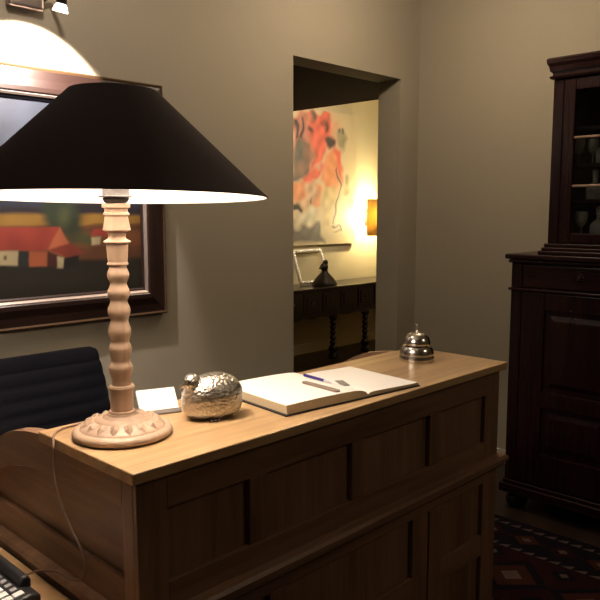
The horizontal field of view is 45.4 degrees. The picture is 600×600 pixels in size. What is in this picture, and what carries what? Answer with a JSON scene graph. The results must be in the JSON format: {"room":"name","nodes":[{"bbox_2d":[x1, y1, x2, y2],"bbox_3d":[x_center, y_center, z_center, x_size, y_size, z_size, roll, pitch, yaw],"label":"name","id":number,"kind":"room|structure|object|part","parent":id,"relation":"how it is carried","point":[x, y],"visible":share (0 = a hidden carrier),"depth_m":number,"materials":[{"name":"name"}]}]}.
{"room":"hotel lobby","nodes":[
{"label":"hotel lobby","id":0,"kind":"room"},
{"bbox_2d":[0,0,420,408],"bbox_3d":[-1.338,-0.264,2.828,0.180,3.000,6.200,7,10,44],"label":"wall","id":1,"kind":"structure","parent":0,"point":[226,66],"depth_m":3.71,"materials":[{"name":"paint"}]},
{"bbox_2d":[6,0,67,13],"bbox_3d":[-0.961,-1.150,2.735,0.338,0.175,0.181,7,10,44],"label":"wall spotlight","id":2,"kind":"object","parent":1,"relation":"attached to","point":[34,5],"visible":1,"depth_m":2.80,"materials":[{"name":"silver metal"}]},
{"bbox_3d":[-1.082,-1.184,2.825,0.034,0.072,0.147,7,10,44],"label":"wall plate","id":3,"kind":"part","parent":2,"relation":"part of","materials":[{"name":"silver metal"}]},
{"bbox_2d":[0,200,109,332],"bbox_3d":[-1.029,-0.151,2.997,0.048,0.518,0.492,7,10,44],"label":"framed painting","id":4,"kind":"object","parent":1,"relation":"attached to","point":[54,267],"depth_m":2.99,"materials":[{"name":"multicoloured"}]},
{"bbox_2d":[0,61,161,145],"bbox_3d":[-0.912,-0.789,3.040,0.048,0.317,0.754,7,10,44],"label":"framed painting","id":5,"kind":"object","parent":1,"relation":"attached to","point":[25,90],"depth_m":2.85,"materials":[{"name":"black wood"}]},
{"bbox_2d":[293,100,377,345],"bbox_3d":[-0.464,-0.881,7.486,0.116,3.100,6.150,7,10,44],"label":"wall","id":6,"kind":"structure","parent":0,"point":[358,259],"depth_m":8.54,"materials":[{"name":"beige paint"}]},
{"bbox_2d":[293,109,356,245],"bbox_3d":[0.013,-1.333,7.803,0.018,1.478,1.845,7,10,44],"label":"abstract canvas","id":7,"kind":"object","parent":6,"relation":"attached to","point":[324,142],"visible":0.48,"depth_m":8.05,"materials":[{"name":"paint"}]},
{"bbox_2d":[294,331,374,355],"bbox_3d":[-0.469,0.615,7.568,0.015,0.110,6.000,7,10,44],"label":"baseboard","id":8,"kind":"structure","parent":6,"relation":"attached to","point":[351,339],"depth_m":8.36,"materials":[{"name":"beige paint"}]},
{"bbox_2d":[293,65,378,110],"bbox_3d":[-0.555,-1.919,5.374,2.502,0.508,3.200,7,10,44],"label":"ceiling","id":9,"kind":"structure","parent":6,"relation":"attached to","point":[312,88],"depth_m":5.88,"materials":[{"name":"paint"}]},
{"bbox_2d":[365,199,376,235],"bbox_3d":[0.896,-0.994,8.648,0.202,0.435,0.400,7,10,44],"label":"wall sconce","id":10,"kind":"object","parent":6,"relation":"attached to","point":[371,211],"visible":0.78,"depth_m":8.50,"materials":[{"name":"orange metal"}]},
{"bbox_3d":[0.828,-1.000,8.714,0.011,0.200,0.120,7,10,44],"label":"plate","id":11,"kind":"part","parent":10,"relation":"part of","materials":[{"name":"gold metal"}]},
{"bbox_2d":[294,340,599,547],"bbox_3d":[0.983,1.228,3.404,8.300,0.100,10.400,7,10,44],"label":"floor","id":12,"kind":"structure","parent":0,"point":[570,524],"depth_m":3.82,"materials":[{"name":"brown wood"}]},
{"bbox_2d":[0,547,69,599],"bbox_3d":[-1.049,1.062,1.268,0.880,0.745,1.256,7,10,44],"label":"desk","id":13,"kind":"object","parent":12,"relation":"on","point":[47,591],"visible":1,"depth_m":1.62,"materials":[{"name":"brown wood"}]},
{"bbox_2d":[0,554,40,599],"bbox_3d":[-0.730,0.623,1.550,0.292,0.058,0.218,7,10,44],"label":"keyboard","id":14,"kind":"object","parent":13,"relation":"on","point":[15,584],"visible":1,"depth_m":1.54,"materials":[{"name":"black plastic"}]},
{"bbox_2d":[0,346,110,435],"bbox_3d":[-0.743,0.753,2.377,0.561,1.088,0.584,7,10,44],"label":"office chair","id":15,"kind":"object","parent":12,"relation":"on","point":[46,390],"visible":0.38,"depth_m":2.49,"materials":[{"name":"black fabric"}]},
{"bbox_2d":[0,350,508,599],"bbox_3d":[-0.118,0.773,2.254,0.878,1.081,1.481,7,10,44],"label":"reception desk","id":16,"kind":"object","parent":12,"relation":"on","point":[389,496],"visible":0.84,"depth_m":1.77,"materials":[{"name":"brown wood"}]},
{"bbox_3d":[-0.635,0.470,1.734,0.786,0.327,0.014,7,10,44],"label":"curved wing rail","id":17,"kind":"part","parent":16,"relation":"part of","materials":[{"name":"brown wood"}]},
{"bbox_3d":[-0.612,0.828,1.778,0.819,1.047,0.020,7,10,44],"label":"panel","id":18,"kind":"part","parent":16,"relation":"part of","materials":[{"name":"brown wood"}]},
{"bbox_3d":[-0.614,0.590,1.728,0.726,0.101,0.014,7,10,44],"label":"rail","id":19,"kind":"part","parent":16,"relation":"part of","materials":[{"name":"brown wood"}]},
{"bbox_2d":[0,82,267,581],"bbox_3d":[-0.401,0.089,1.600,0.664,1.085,0.664,7,10,44],"label":"table lamp","id":20,"kind":"object","parent":16,"relation":"on","point":[118,146],"depth_m":1.41,"materials":[{"name":"brown wood"}]},
{"bbox_3d":[-0.491,0.468,1.603,0.219,0.332,0.218,7,10,44],"label":"lamp cord","id":21,"kind":"part","parent":20,"relation":"part of","materials":[{"name":"white plastic"}]},
{"bbox_2d":[98,189,132,202],"bbox_3d":[-0.401,-0.252,1.558,0.074,0.084,0.074,7,10,44],"label":"socket","id":22,"kind":"object","parent":20,"relation":"attached to","point":[108,195],"depth_m":1.54,"materials":[{"name":"black plastic"}]},
{"bbox_3d":[-0.401,0.023,1.592,0.061,0.469,0.061,7,10,44],"label":"stem","id":23,"kind":"part","parent":20,"relation":"part of","materials":[{"name":"brown wood"}]},
{"bbox_3d":[-0.401,-0.331,1.549,0.664,0.237,0.664,7,10,44],"label":"lamp shade","id":24,"kind":"part","parent":20,"relation":"part of","materials":[{"name":"black fabric"}]},
{"bbox_2d":[135,397,181,414],"bbox_3d":[-0.358,0.264,1.813,0.102,0.036,0.065,-4,8,-27],"label":"card holder","id":25,"kind":"object","parent":16,"relation":"on","point":[178,409],"visible":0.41,"depth_m":1.80,"materials":[{"name":"grey plastic"}]},
{"bbox_2d":[135,387,178,410],"bbox_3d":[-0.361,0.255,1.817,0.099,0.054,0.048,-4,8,-27],"label":"cards","id":26,"kind":"object","parent":25,"relation":"in","point":[160,398],"visible":0.73,"depth_m":1.82,"materials":[{"name":"white paper"}]},
{"bbox_2d":[180,372,242,421],"bbox_3d":[-0.220,0.230,1.762,0.162,0.115,0.113,-3,8,-26],"label":"figurine","id":27,"kind":"object","parent":16,"relation":"on","point":[211,396],"visible":1,"depth_m":1.72,"materials":[{"name":"silver metal"}]},
{"bbox_3d":[-0.215,0.202,1.761,0.151,0.049,0.113,-3,8,-26],"label":"lid","id":28,"kind":"part","parent":27,"relation":"part of","materials":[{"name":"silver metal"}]},
{"bbox_3d":[-0.118,0.573,2.230,0.878,0.048,1.481,7,10,44],"label":"moulding","id":29,"kind":"part","parent":16,"relation":"part of","materials":[{"name":"brown wood"}]},
{"bbox_3d":[0.159,0.808,1.986,0.018,1.036,1.391,7,10,44],"label":"panel","id":30,"kind":"part","parent":16,"relation":"part of","materials":[{"name":"brown wood"}]},
{"bbox_3d":[0.166,0.332,1.912,0.014,0.074,1.263,7,10,44],"label":"rail","id":31,"kind":"part","parent":16,"relation":"part of","materials":[{"name":"brown wood"}]},
{"bbox_3d":[0.166,0.597,1.944,0.014,0.142,1.263,7,10,44],"label":"rail","id":32,"kind":"part","parent":16,"relation":"part of","materials":[{"name":"brown wood"}]},
{"bbox_2d":[239,366,419,416],"bbox_3d":[0.063,0.241,2.031,0.497,0.029,0.292,-6,9,-39],"label":"book","id":33,"kind":"object","parent":16,"relation":"on","point":[284,394],"visible":0.9,"depth_m":1.95,"materials":[{"name":"white paper"}]},
{"bbox_2d":[303,374,331,382],"bbox_3d":[0.051,0.223,2.035,0.008,0.008,0.123,-5,9,-38],"label":"pen","id":34,"kind":"object","parent":33,"relation":"on","point":[304,375],"visible":1,"depth_m":2.03,"materials":[{"name":"blue"}]},
{"bbox_2d":[302,381,339,391],"bbox_3d":[0.056,0.234,1.944,0.018,0.005,0.142,-6,9,-41],"label":"marker","id":35,"kind":"object","parent":33,"relation":"on","point":[303,382],"visible":1,"depth_m":1.93,"materials":[{"name":"brown wood"}]},
{"bbox_2d":[335,380,349,385],"bbox_3d":[0.121,0.237,2.051,0.024,0.002,0.062,-1,7,-16],"label":"paper slip","id":36,"kind":"object","parent":33,"relation":"on","point":[341,382],"visible":0.86,"depth_m":2.05,"materials":[{"name":"grey paper"}]},
{"bbox_3d":[0.348,0.709,2.756,0.819,1.047,0.020,7,10,44],"label":"panel","id":37,"kind":"part","parent":16,"relation":"part of","materials":[{"name":"brown wood"}]},
{"bbox_3d":[0.147,0.886,1.960,0.014,0.072,0.520,7,10,44],"label":"rail","id":38,"kind":"part","parent":16,"relation":"part of","materials":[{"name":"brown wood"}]},
{"bbox_2d":[399,323,433,363],"bbox_3d":[0.398,0.142,2.440,0.119,0.126,0.119,7,10,44],"label":"bell","id":39,"kind":"object","parent":16,"relation":"on","point":[416,348],"visible":1,"depth_m":2.40,"materials":[{"name":"silver metal"}]},
{"bbox_3d":[0.520,0.840,2.340,0.014,0.072,0.248,7,10,44],"label":"rail","id":40,"kind":"part","parent":16,"relation":"part of","materials":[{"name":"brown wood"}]},
{"bbox_2d":[293,276,375,358],"bbox_3d":[0.360,0.214,8.006,0.480,0.800,2.650,7,10,44],"label":"console table","id":41,"kind":"object","parent":12,"relation":"on","point":[349,296],"visible":0.38,"depth_m":7.78,"materials":[{"name":"brown wood"}]},
{"bbox_3d":[-0.076,0.058,7.237,0.022,0.207,0.235,7,10,44],"label":"drawer","id":42,"kind":"part","parent":41,"relation":"part of","materials":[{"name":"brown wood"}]},
{"bbox_2d":[293,248,323,284],"bbox_3d":[0.118,-0.371,7.919,0.167,0.378,0.479,7,10,44],"label":"frame","id":43,"kind":"object","parent":41,"relation":"on","point":[319,250],"visible":0.7,"depth_m":7.80,"materials":[{"name":"silver metal"}]},
{"bbox_3d":[0.126,0.033,7.443,0.022,0.207,0.235,7,10,44],"label":"drawer","id":44,"kind":"part","parent":41,"relation":"part of","materials":[{"name":"brown wood"}]},
{"bbox_2d":[312,259,336,286],"bbox_3d":[0.267,-0.297,7.739,0.274,0.280,0.274,7,10,44],"label":"bronze ornament","id":45,"kind":"object","parent":41,"relation":"on","point":[324,279],"visible":1,"depth_m":7.68,"materials":[{"name":"grey"}]},
{"bbox_3d":[0.329,0.007,7.649,0.022,0.207,0.235,7,10,44],"label":"drawer","id":46,"kind":"part","parent":41,"relation":"part of","materials":[{"name":"brown wood"}]},
{"bbox_3d":[0.359,0.377,7.808,0.104,0.525,0.104,7,10,44],"label":"leg","id":47,"kind":"part","parent":41,"relation":"part of","materials":[{"name":"brown wood"}]},
{"bbox_3d":[0.531,-0.018,7.856,0.022,0.207,0.235,7,10,44],"label":"drawer","id":48,"kind":"part","parent":41,"relation":"part of","materials":[{"name":"brown wood"}]},
{"bbox_3d":[0.743,0.330,8.200,0.104,0.525,0.104,7,10,44],"label":"leg","id":49,"kind":"part","parent":41,"relation":"part of","materials":[{"name":"brown wood"}]},
{"bbox_3d":[0.733,-0.043,8.062,0.022,0.207,0.235,7,10,44],"label":"drawer","id":50,"kind":"part","parent":41,"relation":"part of","materials":[{"name":"brown wood"}]},
{"bbox_3d":[0.936,-0.068,8.268,0.022,0.207,0.235,7,10,44],"label":"drawer","id":51,"kind":"part","parent":41,"relation":"part of","materials":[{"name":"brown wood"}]},
{"bbox_2d":[492,514,599,599],"bbox_3d":[1.235,1.242,2.835,2.750,0.010,1.060,7,10,44],"label":"rug","id":52,"kind":"object","parent":12,"relation":"on","point":[530,562],"visible":0.28,"depth_m":3.23,"materials":[{"name":"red fabric"}]},
{"bbox_2d":[499,50,599,518],"bbox_3d":[1.747,-0.015,3.531,1.304,2.336,0.607,7,10,44],"label":"display cabinet","id":53,"kind":"object","parent":12,"relation":"on","point":[553,424],"visible":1,"depth_m":3.62,"materials":[{"name":"brown wood"}]},
{"bbox_3d":[1.135,0.384,3.807,0.060,1.167,0.016,7,10,44],"label":"corner post","id":54,"kind":"part","parent":53,"relation":"part of","materials":[{"name":"brown wood"}]},
{"bbox_3d":[1.752,-0.033,3.537,1.272,0.014,0.589,7,10,44],"label":"waist moulding","id":55,"kind":"part","parent":53,"relation":"part of","materials":[{"name":"brown wood"}]},
{"bbox_3d":[1.285,-0.688,3.595,0.055,0.807,0.016,7,10,44],"label":"corner post","id":56,"kind":"part","parent":53,"relation":"part of","materials":[{"name":"brown wood"}]},
{"bbox_3d":[1.358,0.480,3.597,0.558,1.007,0.019,7,10,44],"label":"door","id":57,"kind":"part","parent":53,"relation":"part of","materials":[{"name":"brown wood"}]},
{"bbox_3d":[1.359,-0.104,3.528,0.558,0.114,0.017,7,10,44],"label":"drawer","id":58,"kind":"part","parent":53,"relation":"part of","materials":[{"name":"brown wood"}]},
{"bbox_3d":[1.761,-0.243,3.520,0.985,0.057,0.565,7,10,44],"label":"moulding","id":59,"kind":"part","parent":53,"relation":"part of","materials":[{"name":"brown wood"}]},
{"bbox_3d":[1.370,0.693,3.615,0.338,0.250,0.013,7,10,44],"label":"door panel","id":60,"kind":"part","parent":53,"relation":"part of","materials":[{"name":"brown wood"}]},
{"bbox_3d":[1.370,0.277,3.564,0.338,0.421,0.013,7,10,44],"label":"door panel","id":61,"kind":"part","parent":53,"relation":"part of","materials":[{"name":"brown wood"}]},
{"bbox_3d":[1.762,-1.125,3.413,0.971,0.104,0.563,7,10,44],"label":"crown moulding","id":62,"kind":"part","parent":53,"relation":"part of","materials":[{"name":"brown wood"}]},
{"bbox_3d":[1.446,-0.669,3.433,0.396,0.798,0.020,7,10,44],"label":"glazed door","id":63,"kind":"part","parent":53,"relation":"part of","materials":[{"name":"brown wood"}]},
{"bbox_3d":[1.365,-0.105,3.499,0.047,0.048,0.024,7,10,44],"label":"rosette knob","id":64,"kind":"part","parent":53,"relation":"part of","materials":[{"name":"brown wood"}]},
{"bbox_2d":[575,139,585,163],"bbox_3d":[1.398,-0.743,3.600,0.060,0.125,0.060,7,10,44],"label":"goblet","id":65,"kind":"object","parent":53,"relation":"on","point":[579,143],"visible":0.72,"depth_m":3.58,"materials":[{"name":"clear glass"}]},
{"bbox_2d":[575,211,587,233],"bbox_3d":[1.420,-0.384,3.623,0.060,0.125,0.060,7,10,44],"label":"goblet","id":66,"kind":"object","parent":53,"relation":"in","point":[581,217],"visible":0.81,"depth_m":3.60,"materials":[{"name":"clear glass"}]},
{"bbox_2d":[572,199,599,202],"bbox_3d":[1.783,-0.486,3.513,0.873,0.014,0.469,7,10,44],"label":"shelf","id":67,"kind":"object","parent":53,"relation":"attached to","point":[573,200],"depth_m":3.56,"materials":[{"name":"brown wood"}]},
{"bbox_2d":[574,163,599,170],"bbox_3d":[1.783,-0.660,3.492,0.873,0.014,0.469,7,10,44],"label":"shelf","id":68,"kind":"object","parent":53,"relation":"attached to","point":[583,166],"depth_m":3.62,"materials":[{"name":"brown wood"}]},
{"bbox_2d":[575,125,599,137],"bbox_3d":[1.783,-0.838,3.470,0.873,0.014,0.469,7,10,44],"label":"shelf","id":69,"kind":"object","parent":53,"relation":"attached to","point":[585,130],"depth_m":3.57,"materials":[{"name":"brown wood"}]},
{"bbox_2d":[586,169,599,198],"bbox_3d":[1.463,-0.574,3.558,0.084,0.150,0.084,7,10,44],"label":"decanter","id":70,"kind":"object","parent":53,"relation":"on","point":[591,192],"visible":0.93,"depth_m":3.54,"materials":[{"name":"clear glass"}]},
{"bbox_2d":[587,138,599,162],"bbox_3d":[1.466,-0.742,3.591,0.060,0.125,0.060,7,10,44],"label":"goblet","id":71,"kind":"object","parent":53,"relation":"on","point":[593,145],"visible":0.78,"depth_m":3.57,"materials":[{"name":"clear glass"}]},
{"bbox_2d":[590,206,599,233],"bbox_3d":[1.491,-0.391,3.580,0.084,0.150,0.084,7,10,44],"label":"decanter","id":72,"kind":"object","parent":53,"relation":"on","point":[595,225],"visible":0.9,"depth_m":3.56,"materials":[{"name":"clear glass"}]},
{"bbox_2d":[596,148,599,162],"bbox_3d":[1.492,-0.744,3.509,0.084,0.150,0.084,7,10,44],"label":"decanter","id":73,"kind":"object","parent":53,"relation":"on","point":[598,149],"visible":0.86,"depth_m":3.50,"materials":[{"name":"clear glass"}]},
{"bbox_2d":[414,0,599,449],"bbox_3d":[2.755,-0.292,3.066,5.350,3.000,0.144,7,10,44],"label":"wall","id":74,"kind":"structure","parent":0,"point":[486,88],"depth_m":4.50,"materials":[{"name":"paint"}]},
{"bbox_2d":[497,448,505,463],"bbox_3d":[2.700,1.159,3.185,5.350,0.090,0.015,7,10,44],"label":"baseboard","id":75,"kind":"structure","parent":74,"relation":"attached to","point":[498,449],"depth_m":4.55,"materials":[{"name":"beige paint"}]}
]}

